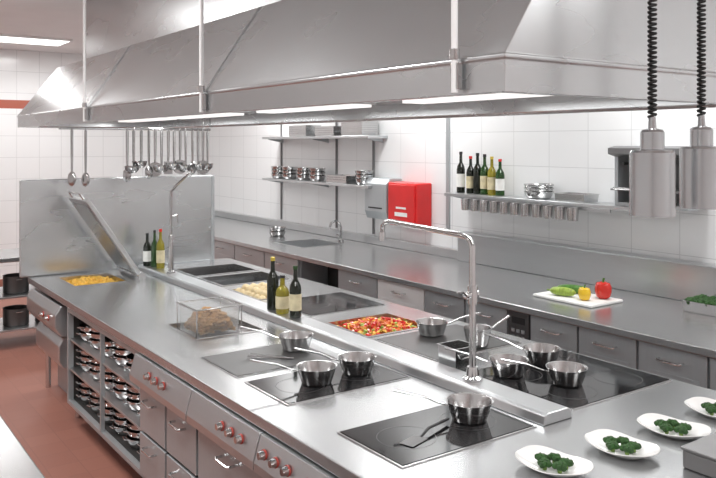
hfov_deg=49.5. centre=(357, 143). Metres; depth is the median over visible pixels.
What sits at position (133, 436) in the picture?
pan
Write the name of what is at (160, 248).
bottle
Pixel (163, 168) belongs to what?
cup
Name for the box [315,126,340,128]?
steel tray
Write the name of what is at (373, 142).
upright
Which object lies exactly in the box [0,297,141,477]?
floor
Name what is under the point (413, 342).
induction hob
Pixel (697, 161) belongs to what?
heat lamp
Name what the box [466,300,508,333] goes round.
base cabinet
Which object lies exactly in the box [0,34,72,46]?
recessed light
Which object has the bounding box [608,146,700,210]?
grill
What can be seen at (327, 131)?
steel tray
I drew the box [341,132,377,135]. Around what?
steel tray
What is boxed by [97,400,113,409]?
pan
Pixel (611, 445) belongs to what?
broccoli floret
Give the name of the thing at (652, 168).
heat lamp
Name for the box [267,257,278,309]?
bottle
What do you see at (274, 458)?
base unit
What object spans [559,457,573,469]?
broccoli floret
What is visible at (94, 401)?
pan
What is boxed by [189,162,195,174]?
bowl
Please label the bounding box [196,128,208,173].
skimmer
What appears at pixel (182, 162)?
skimmer
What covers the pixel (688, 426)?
broccoli floret
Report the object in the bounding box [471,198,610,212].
rail
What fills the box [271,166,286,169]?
pan
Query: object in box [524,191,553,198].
pan
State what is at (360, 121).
steel tray
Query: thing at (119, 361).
pan
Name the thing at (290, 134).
steel tray
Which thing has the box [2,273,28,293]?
stock pot
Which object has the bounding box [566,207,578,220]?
steel cup
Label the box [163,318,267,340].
drip tray
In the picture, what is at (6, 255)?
prep table
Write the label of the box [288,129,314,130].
steel tray
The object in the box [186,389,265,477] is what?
base unit
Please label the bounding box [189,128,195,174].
serving spoon
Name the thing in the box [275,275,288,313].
bottle
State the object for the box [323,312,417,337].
food tray
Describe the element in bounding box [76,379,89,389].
pan
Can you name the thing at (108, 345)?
pan
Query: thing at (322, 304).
induction hob
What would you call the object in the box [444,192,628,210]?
wall shelf
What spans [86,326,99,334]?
pan
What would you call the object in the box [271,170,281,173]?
pan
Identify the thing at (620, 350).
base cabinet
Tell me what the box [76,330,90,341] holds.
pan
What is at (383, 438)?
induction hob
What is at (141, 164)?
cup
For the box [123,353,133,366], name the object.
pan
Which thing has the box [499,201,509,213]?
steel cup
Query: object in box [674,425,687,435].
broccoli floret
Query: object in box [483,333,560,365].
saucepan
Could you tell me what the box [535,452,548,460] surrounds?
broccoli floret
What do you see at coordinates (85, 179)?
bowl
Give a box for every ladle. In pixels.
[124,127,138,172]
[132,127,146,167]
[153,127,167,172]
[165,128,179,169]
[178,128,190,171]
[192,128,205,170]
[204,128,212,169]
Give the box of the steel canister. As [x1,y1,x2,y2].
[437,339,477,370]
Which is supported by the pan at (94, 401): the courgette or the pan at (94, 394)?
the pan at (94, 394)
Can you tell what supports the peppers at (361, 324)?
in the food tray at (335, 323)
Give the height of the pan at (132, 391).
0.060 m
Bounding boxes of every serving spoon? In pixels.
[67,126,75,185]
[81,126,89,186]
[123,127,130,181]
[145,127,152,178]
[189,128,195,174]
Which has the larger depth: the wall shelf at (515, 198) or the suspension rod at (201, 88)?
the wall shelf at (515, 198)
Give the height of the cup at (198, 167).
0.062 m
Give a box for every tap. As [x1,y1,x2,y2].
[167,173,191,272]
[329,220,343,241]
[379,219,482,382]
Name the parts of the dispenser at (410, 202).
door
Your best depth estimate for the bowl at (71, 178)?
6.30 m
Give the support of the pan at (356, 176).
on the pan at (358, 181)
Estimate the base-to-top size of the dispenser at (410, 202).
0.440 m
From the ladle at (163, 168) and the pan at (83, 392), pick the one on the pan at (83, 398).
the pan at (83, 392)
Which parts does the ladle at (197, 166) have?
handle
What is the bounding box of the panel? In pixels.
[19,175,213,277]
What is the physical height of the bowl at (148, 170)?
0.120 m
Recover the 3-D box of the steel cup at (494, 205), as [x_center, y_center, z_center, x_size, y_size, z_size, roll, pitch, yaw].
[1.167,0.545,6.627,0.102,0.100,0.102,0,0,-35]
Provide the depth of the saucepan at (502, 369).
3.62 m
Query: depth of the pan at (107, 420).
5.02 m
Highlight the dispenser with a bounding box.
[365,177,401,219]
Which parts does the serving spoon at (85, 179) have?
handle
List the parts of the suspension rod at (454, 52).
rod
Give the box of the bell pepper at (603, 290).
[595,278,611,298]
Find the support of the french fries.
in the pan at (85, 208)
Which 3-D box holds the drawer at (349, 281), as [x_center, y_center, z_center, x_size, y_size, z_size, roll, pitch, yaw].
[0.414,1.577,7.164,1.125,0.845,0.594,0,0,-35]
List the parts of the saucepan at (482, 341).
handle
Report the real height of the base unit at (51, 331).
0.845 m
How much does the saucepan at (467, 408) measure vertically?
0.115 m
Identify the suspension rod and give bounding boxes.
[82,0,87,120]
[198,0,205,111]
[449,0,461,92]
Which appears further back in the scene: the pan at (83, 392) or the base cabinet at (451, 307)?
the base cabinet at (451, 307)
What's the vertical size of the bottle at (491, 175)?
0.340 m
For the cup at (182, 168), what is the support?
on the ladle at (182, 168)
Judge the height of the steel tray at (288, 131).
0.038 m
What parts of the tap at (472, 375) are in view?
spout, lever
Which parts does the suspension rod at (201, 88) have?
rod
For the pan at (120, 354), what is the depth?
4.82 m
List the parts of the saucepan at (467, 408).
handle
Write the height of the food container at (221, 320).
0.172 m
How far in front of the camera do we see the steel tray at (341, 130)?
8.41 m
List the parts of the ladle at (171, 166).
handle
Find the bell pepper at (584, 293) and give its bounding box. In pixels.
[578,284,590,300]
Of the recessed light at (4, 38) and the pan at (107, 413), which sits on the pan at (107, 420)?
the pan at (107, 413)
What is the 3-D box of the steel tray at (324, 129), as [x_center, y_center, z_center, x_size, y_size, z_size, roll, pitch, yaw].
[-0.302,-0.148,8.987,0.236,0.038,0.416,0,0,-35]
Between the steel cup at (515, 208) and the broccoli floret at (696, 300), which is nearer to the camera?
the broccoli floret at (696, 300)
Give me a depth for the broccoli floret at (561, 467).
2.56 m
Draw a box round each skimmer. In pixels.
[150,127,161,176]
[174,128,186,173]
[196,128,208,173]
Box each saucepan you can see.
[240,326,313,351]
[250,359,336,386]
[294,347,376,375]
[393,389,493,424]
[415,312,480,336]
[445,347,528,378]
[463,315,509,347]
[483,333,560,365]
[500,358,587,387]
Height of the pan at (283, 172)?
0.060 m
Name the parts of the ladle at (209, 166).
handle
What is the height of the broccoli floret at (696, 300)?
0.068 m
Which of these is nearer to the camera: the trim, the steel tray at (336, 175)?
the trim
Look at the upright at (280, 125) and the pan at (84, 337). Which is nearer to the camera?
the pan at (84, 337)
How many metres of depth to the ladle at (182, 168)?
6.87 m
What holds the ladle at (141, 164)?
hanging from the extractor hood
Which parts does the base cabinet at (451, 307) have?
handle, recess panel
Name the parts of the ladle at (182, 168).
handle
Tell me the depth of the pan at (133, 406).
4.62 m
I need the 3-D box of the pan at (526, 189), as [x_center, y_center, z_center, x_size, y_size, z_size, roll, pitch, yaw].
[1.503,0.399,6.429,0.250,0.060,0.270,0,0,-31]
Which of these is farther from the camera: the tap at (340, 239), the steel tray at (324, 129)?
the steel tray at (324, 129)
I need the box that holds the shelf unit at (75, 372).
[67,307,142,477]
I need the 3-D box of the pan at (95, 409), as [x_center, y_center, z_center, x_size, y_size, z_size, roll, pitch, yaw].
[-1.731,1.792,5.296,0.208,0.060,0.225,0,0,45]
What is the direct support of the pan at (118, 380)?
on the pan at (119, 388)
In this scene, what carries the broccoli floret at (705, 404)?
on the plate at (694, 403)
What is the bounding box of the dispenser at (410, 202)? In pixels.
[388,181,430,225]
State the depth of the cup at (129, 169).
6.50 m
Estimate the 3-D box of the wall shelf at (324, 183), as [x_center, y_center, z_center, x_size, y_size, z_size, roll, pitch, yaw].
[-0.463,0.490,9.222,0.269,0.080,2.330,0,0,-35]
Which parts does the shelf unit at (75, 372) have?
shelf, shelf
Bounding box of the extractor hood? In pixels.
[17,0,715,130]
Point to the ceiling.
(41, 18)
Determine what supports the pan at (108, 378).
on the pan at (108, 385)
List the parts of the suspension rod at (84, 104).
rod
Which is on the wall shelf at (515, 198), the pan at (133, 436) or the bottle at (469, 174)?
the bottle at (469, 174)
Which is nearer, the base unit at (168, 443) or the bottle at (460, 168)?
the base unit at (168, 443)
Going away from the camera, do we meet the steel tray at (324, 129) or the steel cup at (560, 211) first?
the steel cup at (560, 211)
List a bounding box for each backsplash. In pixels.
[214,209,457,258]
[458,231,715,299]
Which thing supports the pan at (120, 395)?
on the shelf unit at (75, 372)
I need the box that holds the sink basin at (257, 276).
[199,271,288,285]
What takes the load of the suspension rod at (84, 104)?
hanging from the ceiling
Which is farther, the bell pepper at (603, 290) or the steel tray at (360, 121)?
the steel tray at (360, 121)
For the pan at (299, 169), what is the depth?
9.39 m
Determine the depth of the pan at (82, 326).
5.43 m
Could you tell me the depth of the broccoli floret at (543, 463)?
2.58 m
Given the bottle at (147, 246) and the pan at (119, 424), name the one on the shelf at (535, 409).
the bottle at (147, 246)
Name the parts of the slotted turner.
handle, blade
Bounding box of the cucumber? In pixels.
[557,284,583,293]
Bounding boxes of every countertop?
[28,258,715,477]
[214,216,715,358]
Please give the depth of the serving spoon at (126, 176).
6.56 m
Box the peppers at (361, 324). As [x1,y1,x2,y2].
[344,317,415,333]
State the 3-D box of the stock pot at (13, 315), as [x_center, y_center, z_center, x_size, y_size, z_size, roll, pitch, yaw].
[-3.393,1.713,7.710,0.254,0.172,0.247,0,0,11]
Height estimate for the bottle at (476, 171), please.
0.370 m
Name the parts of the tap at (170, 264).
spout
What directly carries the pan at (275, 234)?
on the countertop at (657, 320)
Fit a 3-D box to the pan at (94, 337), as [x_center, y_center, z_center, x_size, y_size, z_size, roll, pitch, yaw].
[-1.733,1.313,5.299,0.225,0.060,0.208,0,0,-23]
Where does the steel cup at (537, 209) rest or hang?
hanging from the rail
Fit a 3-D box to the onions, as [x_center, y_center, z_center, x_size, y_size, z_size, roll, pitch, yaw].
[0.125,1.102,4.717,0.409,0.066,0.359,0,0,-35]
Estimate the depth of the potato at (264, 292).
5.55 m
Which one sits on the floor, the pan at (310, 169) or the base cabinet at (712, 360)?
the base cabinet at (712, 360)
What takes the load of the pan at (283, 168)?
on the pan at (283, 172)
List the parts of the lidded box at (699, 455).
lid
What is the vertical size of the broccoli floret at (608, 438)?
0.036 m
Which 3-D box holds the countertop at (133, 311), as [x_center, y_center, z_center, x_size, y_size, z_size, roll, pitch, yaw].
[-0.394,1.125,4.689,1.810,0.050,5.500,0,0,-35]
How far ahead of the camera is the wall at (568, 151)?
7.25 m
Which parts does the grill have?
handle, panel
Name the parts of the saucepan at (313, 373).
handle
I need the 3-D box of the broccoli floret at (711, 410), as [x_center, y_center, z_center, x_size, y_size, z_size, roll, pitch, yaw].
[1.421,1.075,3.123,0.046,0.036,0.050,0,0,2]
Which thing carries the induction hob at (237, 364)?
on the countertop at (133, 311)
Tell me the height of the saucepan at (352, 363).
0.115 m
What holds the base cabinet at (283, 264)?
on the floor
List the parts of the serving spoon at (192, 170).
handle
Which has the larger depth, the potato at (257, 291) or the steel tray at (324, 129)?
the steel tray at (324, 129)
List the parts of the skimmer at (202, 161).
handle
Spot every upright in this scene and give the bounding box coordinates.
[280,125,281,218]
[335,122,337,227]
[372,140,374,233]
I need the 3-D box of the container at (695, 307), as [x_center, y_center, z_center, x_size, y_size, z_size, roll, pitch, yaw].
[2.302,1.062,5.047,0.260,0.072,0.300,0,0,-35]
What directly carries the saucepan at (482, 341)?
on the induction hob at (413, 342)
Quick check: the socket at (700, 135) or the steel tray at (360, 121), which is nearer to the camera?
the socket at (700, 135)
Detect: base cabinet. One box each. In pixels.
[214,240,234,259]
[235,245,264,267]
[265,252,299,276]
[300,260,338,287]
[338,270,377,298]
[378,279,424,310]
[425,290,465,322]
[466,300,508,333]
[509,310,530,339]
[531,315,578,352]
[579,327,638,369]
[710,358,715,390]
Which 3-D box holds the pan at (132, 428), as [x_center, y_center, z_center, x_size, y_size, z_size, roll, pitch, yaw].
[-1.300,1.702,4.690,0.225,0.060,0.208,0,0,-44]
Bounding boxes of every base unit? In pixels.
[130,353,197,477]
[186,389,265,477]
[254,432,338,477]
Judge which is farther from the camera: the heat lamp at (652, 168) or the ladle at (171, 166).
the ladle at (171, 166)
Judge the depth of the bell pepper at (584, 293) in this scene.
5.30 m
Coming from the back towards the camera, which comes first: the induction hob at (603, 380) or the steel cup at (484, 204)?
the steel cup at (484, 204)
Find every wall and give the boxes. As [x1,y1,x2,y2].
[0,49,197,278]
[198,108,715,263]
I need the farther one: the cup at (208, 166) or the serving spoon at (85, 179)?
the cup at (208, 166)
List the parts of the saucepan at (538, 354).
handle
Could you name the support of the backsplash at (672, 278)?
attached to the wall at (568, 151)
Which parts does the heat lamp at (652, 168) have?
coiled cord, lamp shade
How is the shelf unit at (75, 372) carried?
on the floor
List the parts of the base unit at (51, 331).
leg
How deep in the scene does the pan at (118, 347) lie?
4.82 m
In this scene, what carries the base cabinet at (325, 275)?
on the floor
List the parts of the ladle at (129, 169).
handle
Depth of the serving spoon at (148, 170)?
6.67 m
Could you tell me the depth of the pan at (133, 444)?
4.62 m
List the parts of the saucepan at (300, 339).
handle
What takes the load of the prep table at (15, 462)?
on the floor
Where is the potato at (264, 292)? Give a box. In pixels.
[259,290,266,297]
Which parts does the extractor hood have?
utensil rail, casing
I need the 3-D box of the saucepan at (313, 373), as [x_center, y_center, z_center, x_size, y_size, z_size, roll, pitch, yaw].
[-0.292,1.035,3.536,0.395,0.115,0.188,0,0,-6]
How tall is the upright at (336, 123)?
1.350 m
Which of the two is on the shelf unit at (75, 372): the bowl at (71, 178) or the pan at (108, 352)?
the pan at (108, 352)
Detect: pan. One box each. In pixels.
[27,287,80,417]
[56,191,145,286]
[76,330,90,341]
[76,348,89,357]
[76,353,90,363]
[76,360,90,370]
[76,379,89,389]
[76,385,90,396]
[76,392,90,403]
[77,323,90,333]
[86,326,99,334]
[86,331,105,340]
[86,337,99,348]
[86,368,99,379]
[86,388,99,398]
[86,394,99,405]
[87,356,99,365]
[87,362,99,372]
[87,401,99,412]
[97,337,114,348]
[97,372,113,381]
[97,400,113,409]
[97,413,113,424]
[98,348,113,357]
[98,380,113,389]
[98,407,113,416]
[99,367,112,374]
[109,408,126,420]
[109,415,127,427]
[110,341,127,350]
[110,346,130,357]
[110,353,127,365]
[110,373,125,384]
[110,379,126,391]
[110,387,126,399]
[110,422,127,435]
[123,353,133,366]
[123,383,139,394]
[123,397,139,411]
[123,419,139,432]
[123,427,139,440]
[123,434,139,448]
[124,362,130,372]
[124,389,139,402]
[269,226,285,231]
[269,230,285,236]
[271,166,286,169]
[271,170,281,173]
[271,173,282,177]
[281,170,296,173]
[282,167,295,170]
[282,174,296,178]
[296,167,311,171]
[296,171,309,174]
[296,175,309,179]
[309,168,325,171]
[309,172,325,175]
[309,176,325,180]
[355,170,372,174]
[355,175,372,178]
[355,179,366,184]
[523,187,553,191]
[524,183,553,187]
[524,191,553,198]
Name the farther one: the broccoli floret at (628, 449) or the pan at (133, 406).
the pan at (133, 406)
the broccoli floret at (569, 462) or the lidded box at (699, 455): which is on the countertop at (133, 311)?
the lidded box at (699, 455)
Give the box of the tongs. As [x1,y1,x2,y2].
[247,353,293,358]
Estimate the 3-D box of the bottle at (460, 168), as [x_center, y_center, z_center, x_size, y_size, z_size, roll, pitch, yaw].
[0.956,0.270,7.218,0.080,0.380,0.080,0,0,-35]
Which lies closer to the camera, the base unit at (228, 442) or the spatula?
the spatula
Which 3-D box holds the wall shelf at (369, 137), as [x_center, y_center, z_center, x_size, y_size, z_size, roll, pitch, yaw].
[-0.463,-0.040,9.222,0.269,0.080,2.330,0,0,-35]
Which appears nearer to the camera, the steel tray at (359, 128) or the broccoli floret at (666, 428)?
the broccoli floret at (666, 428)
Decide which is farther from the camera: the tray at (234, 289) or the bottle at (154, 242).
the bottle at (154, 242)
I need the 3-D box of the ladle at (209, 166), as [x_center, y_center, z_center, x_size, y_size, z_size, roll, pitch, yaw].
[-1.357,0.054,6.943,0.126,0.382,0.126,0,0,-42]
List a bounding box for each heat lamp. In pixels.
[629,0,675,217]
[679,0,715,209]
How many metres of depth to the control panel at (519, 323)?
5.29 m
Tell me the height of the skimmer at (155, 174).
0.429 m
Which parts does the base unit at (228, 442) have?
handle, drawer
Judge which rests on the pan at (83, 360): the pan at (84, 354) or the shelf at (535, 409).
the pan at (84, 354)
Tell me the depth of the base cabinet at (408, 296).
6.33 m
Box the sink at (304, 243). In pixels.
[275,239,340,247]
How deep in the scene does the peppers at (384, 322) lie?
4.65 m
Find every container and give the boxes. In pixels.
[176,296,242,339]
[680,296,715,316]
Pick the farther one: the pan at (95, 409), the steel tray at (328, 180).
the steel tray at (328, 180)
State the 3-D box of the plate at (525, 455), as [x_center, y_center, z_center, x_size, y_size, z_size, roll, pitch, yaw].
[0.657,1.081,2.614,0.263,0.037,0.189,0,0,44]
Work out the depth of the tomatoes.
4.68 m
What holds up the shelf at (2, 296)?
attached to the prep table at (6, 255)
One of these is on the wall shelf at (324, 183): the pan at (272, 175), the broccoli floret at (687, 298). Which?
the pan at (272, 175)
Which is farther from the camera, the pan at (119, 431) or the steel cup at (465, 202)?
the steel cup at (465, 202)
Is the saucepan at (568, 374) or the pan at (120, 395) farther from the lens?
the pan at (120, 395)
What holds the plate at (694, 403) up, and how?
on the countertop at (133, 311)
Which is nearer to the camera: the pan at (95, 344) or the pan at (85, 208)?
the pan at (95, 344)
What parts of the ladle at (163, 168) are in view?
handle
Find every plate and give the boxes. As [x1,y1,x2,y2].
[515,445,593,477]
[584,429,659,459]
[637,413,711,439]
[684,397,715,418]
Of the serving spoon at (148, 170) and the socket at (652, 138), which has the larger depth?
the serving spoon at (148, 170)
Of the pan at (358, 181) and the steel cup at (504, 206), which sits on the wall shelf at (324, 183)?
the pan at (358, 181)
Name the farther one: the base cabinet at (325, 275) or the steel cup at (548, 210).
the base cabinet at (325, 275)
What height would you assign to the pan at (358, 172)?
0.060 m
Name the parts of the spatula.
blade, handle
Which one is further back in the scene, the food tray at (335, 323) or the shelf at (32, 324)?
the shelf at (32, 324)
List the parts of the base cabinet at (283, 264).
recess panel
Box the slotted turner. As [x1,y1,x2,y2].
[164,127,172,173]
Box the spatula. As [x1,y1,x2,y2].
[400,417,448,446]
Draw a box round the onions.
[337,317,414,335]
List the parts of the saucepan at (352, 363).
handle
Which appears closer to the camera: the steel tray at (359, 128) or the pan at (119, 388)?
the pan at (119, 388)
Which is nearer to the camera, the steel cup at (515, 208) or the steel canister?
the steel canister
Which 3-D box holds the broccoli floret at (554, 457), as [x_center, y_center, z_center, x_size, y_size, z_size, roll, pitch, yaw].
[0.672,1.075,2.646,0.046,0.036,0.050,0,0,-39]
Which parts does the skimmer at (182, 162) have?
handle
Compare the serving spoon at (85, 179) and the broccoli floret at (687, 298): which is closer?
the broccoli floret at (687, 298)
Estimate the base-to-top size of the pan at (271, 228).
0.060 m
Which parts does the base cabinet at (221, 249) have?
recess panel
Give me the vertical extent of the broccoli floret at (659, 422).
0.036 m
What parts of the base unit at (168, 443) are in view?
handle, handle, drawer, drawer, control panel, handle, drawer, drawer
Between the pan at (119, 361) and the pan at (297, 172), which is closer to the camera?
the pan at (119, 361)
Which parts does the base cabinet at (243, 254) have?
recess panel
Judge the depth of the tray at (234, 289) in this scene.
5.63 m
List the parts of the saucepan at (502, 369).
handle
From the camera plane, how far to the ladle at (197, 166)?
6.89 m
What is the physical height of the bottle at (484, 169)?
0.360 m
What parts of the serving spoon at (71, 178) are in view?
handle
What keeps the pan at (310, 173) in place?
on the pan at (312, 178)
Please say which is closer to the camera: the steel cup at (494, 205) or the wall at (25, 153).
the steel cup at (494, 205)
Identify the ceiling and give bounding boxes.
[0,0,82,53]
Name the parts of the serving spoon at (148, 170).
handle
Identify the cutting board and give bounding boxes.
[533,291,622,307]
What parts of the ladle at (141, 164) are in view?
handle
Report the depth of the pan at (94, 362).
5.22 m
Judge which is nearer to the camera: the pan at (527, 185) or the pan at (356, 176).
the pan at (527, 185)
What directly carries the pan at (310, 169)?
on the pan at (310, 173)
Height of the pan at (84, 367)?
0.060 m
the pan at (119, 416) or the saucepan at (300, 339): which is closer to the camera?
the saucepan at (300, 339)
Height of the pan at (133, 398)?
0.060 m
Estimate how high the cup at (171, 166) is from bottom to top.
0.062 m
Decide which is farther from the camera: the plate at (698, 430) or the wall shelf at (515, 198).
the wall shelf at (515, 198)
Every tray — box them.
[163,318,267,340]
[228,288,266,299]
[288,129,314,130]
[288,131,314,132]
[288,133,314,135]
[289,125,320,127]
[289,127,314,128]
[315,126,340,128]
[315,128,340,130]
[315,130,340,132]
[315,132,341,135]
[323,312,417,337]
[326,174,355,177]
[326,177,355,179]
[326,179,355,183]
[341,121,377,123]
[341,123,377,125]
[341,125,379,127]
[341,127,377,129]
[341,130,377,131]
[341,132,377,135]
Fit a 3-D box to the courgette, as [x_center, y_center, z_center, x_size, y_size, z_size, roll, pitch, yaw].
[1.437,1.046,5.483,0.216,0.064,0.063,0,0,36]
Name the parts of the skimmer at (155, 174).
handle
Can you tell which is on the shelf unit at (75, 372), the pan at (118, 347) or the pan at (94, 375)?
the pan at (94, 375)
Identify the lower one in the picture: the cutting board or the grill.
the cutting board
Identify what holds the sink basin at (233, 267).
in the countertop at (133, 311)
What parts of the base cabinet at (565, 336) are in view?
handle, recess panel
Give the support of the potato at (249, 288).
in the tray at (234, 289)
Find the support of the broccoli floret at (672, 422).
on the plate at (698, 430)
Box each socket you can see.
[640,117,664,149]
[690,115,712,145]
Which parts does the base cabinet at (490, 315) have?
recess panel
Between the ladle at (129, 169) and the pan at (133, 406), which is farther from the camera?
the ladle at (129, 169)
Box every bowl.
[67,172,75,185]
[81,173,89,186]
[123,170,130,181]
[145,166,152,178]
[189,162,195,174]
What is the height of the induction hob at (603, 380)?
0.007 m
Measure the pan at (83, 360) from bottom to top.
0.060 m
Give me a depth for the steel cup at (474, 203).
6.78 m
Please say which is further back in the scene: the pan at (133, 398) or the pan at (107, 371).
the pan at (107, 371)
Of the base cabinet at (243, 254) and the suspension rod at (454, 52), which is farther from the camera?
the base cabinet at (243, 254)
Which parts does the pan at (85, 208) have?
lid handle, panel, lid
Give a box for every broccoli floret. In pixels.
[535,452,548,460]
[537,458,551,469]
[548,452,560,462]
[552,461,566,473]
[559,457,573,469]
[603,436,617,442]
[606,441,619,451]
[617,436,629,444]
[619,444,633,454]
[627,441,641,452]
[654,419,667,427]
[660,423,673,433]
[666,419,679,427]
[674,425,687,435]
[678,422,691,430]
[685,297,695,304]
[694,299,705,302]
[701,402,713,407]
[704,300,715,306]
[705,406,715,415]
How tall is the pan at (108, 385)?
0.060 m
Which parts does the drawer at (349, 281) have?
recess panel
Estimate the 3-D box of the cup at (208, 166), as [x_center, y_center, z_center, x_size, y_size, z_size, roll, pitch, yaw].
[-1.357,0.214,6.943,0.128,0.062,0.128,0,0,3]
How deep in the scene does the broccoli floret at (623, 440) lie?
2.78 m
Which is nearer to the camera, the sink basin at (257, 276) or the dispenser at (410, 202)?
the sink basin at (257, 276)
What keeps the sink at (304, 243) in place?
in the countertop at (657, 320)
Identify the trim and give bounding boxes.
[446,118,449,229]
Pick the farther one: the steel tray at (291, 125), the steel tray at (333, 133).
the steel tray at (291, 125)
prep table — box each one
[0,248,37,332]
[0,415,44,477]
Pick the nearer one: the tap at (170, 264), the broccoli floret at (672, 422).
the broccoli floret at (672, 422)
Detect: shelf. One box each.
[0,284,34,299]
[0,314,37,332]
[137,264,571,425]
[262,135,387,142]
[262,177,371,188]
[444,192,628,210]
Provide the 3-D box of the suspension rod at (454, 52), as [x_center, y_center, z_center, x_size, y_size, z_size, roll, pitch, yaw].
[0.288,-0.725,2.315,0.034,1.149,0.032,0,0,-35]
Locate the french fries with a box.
[66,275,117,285]
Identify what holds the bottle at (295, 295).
on the shelf at (535, 409)
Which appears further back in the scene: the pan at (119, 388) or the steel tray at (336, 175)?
the steel tray at (336, 175)
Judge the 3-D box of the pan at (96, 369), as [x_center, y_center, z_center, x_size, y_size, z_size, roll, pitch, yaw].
[-1.730,1.523,5.295,0.225,0.060,0.208,0,0,-44]
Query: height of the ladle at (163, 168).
0.392 m
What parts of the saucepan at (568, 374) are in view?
handle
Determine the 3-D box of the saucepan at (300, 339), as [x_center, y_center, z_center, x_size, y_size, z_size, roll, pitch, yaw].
[-0.431,1.035,4.133,0.395,0.115,0.188,0,0,6]
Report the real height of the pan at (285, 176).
0.060 m
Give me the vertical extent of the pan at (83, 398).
0.060 m
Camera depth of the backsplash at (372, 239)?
8.82 m
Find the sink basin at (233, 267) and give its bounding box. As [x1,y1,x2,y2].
[173,263,257,276]
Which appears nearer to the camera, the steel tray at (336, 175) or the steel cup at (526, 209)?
the steel cup at (526, 209)
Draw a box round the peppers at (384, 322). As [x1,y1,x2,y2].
[342,317,411,334]
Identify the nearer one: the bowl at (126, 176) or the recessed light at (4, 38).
the bowl at (126, 176)
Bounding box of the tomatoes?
[339,316,416,335]
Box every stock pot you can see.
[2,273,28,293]
[2,304,28,326]
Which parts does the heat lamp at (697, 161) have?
lamp shade, coiled cord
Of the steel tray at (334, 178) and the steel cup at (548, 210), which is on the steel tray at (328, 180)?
the steel tray at (334, 178)
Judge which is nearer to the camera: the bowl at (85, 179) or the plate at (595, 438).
the plate at (595, 438)
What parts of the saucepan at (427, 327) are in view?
handle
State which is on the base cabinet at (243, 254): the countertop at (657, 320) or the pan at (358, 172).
the countertop at (657, 320)
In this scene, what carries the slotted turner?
hanging from the extractor hood
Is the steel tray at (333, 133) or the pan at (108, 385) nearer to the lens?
the pan at (108, 385)
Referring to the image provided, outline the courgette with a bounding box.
[547,287,575,295]
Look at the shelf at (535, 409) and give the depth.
3.84 m
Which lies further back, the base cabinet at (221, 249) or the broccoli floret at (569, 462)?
the base cabinet at (221, 249)
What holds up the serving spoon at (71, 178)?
hanging from the extractor hood
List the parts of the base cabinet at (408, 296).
recess panel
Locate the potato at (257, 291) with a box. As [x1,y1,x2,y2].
[255,288,262,294]
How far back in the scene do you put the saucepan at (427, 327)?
4.39 m
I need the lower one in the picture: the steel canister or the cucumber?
the steel canister
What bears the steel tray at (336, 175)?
on the steel tray at (334, 178)
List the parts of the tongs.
arm, arm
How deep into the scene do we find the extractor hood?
3.17 m
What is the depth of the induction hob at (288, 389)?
3.52 m
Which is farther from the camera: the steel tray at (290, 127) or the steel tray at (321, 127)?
the steel tray at (290, 127)
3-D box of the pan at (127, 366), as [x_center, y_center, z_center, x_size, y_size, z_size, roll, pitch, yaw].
[-1.303,1.358,4.693,0.208,0.060,0.225,0,0,42]
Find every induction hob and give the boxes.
[200,343,336,377]
[245,363,410,405]
[301,292,384,315]
[337,403,536,468]
[375,324,521,360]
[478,350,671,409]
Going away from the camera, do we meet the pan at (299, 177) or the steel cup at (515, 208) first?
the steel cup at (515, 208)
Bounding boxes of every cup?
[124,166,138,172]
[132,161,146,167]
[153,165,167,172]
[165,163,179,169]
[178,165,190,171]
[192,164,205,170]
[204,163,212,169]
[461,198,470,209]
[470,199,480,210]
[479,200,490,211]
[489,201,500,212]
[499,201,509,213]
[510,202,520,214]
[520,203,531,215]
[531,204,542,217]
[542,205,554,218]
[554,206,566,219]
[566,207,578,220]
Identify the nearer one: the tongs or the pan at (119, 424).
the tongs
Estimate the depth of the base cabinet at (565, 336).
5.04 m
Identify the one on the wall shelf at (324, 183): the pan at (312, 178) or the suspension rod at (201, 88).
the pan at (312, 178)
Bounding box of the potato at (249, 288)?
[246,285,252,290]
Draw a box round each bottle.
[143,233,150,265]
[151,230,156,266]
[156,229,164,268]
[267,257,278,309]
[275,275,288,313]
[289,266,301,317]
[457,152,464,192]
[466,156,473,193]
[473,153,480,193]
[480,154,488,194]
[487,157,495,194]
[495,159,504,195]
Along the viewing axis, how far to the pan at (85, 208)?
6.24 m
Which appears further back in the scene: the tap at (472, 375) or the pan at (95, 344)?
the pan at (95, 344)
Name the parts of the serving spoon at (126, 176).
handle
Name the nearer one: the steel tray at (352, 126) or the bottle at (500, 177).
the bottle at (500, 177)
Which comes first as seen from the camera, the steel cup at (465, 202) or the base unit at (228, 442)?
the base unit at (228, 442)
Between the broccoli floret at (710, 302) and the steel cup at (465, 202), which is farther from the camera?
the steel cup at (465, 202)
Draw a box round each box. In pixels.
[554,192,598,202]
[680,433,715,477]
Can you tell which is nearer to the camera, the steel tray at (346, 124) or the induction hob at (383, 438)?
the induction hob at (383, 438)
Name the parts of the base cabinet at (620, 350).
handle, recess panel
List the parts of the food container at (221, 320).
frame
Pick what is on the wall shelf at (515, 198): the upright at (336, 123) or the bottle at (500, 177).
the bottle at (500, 177)

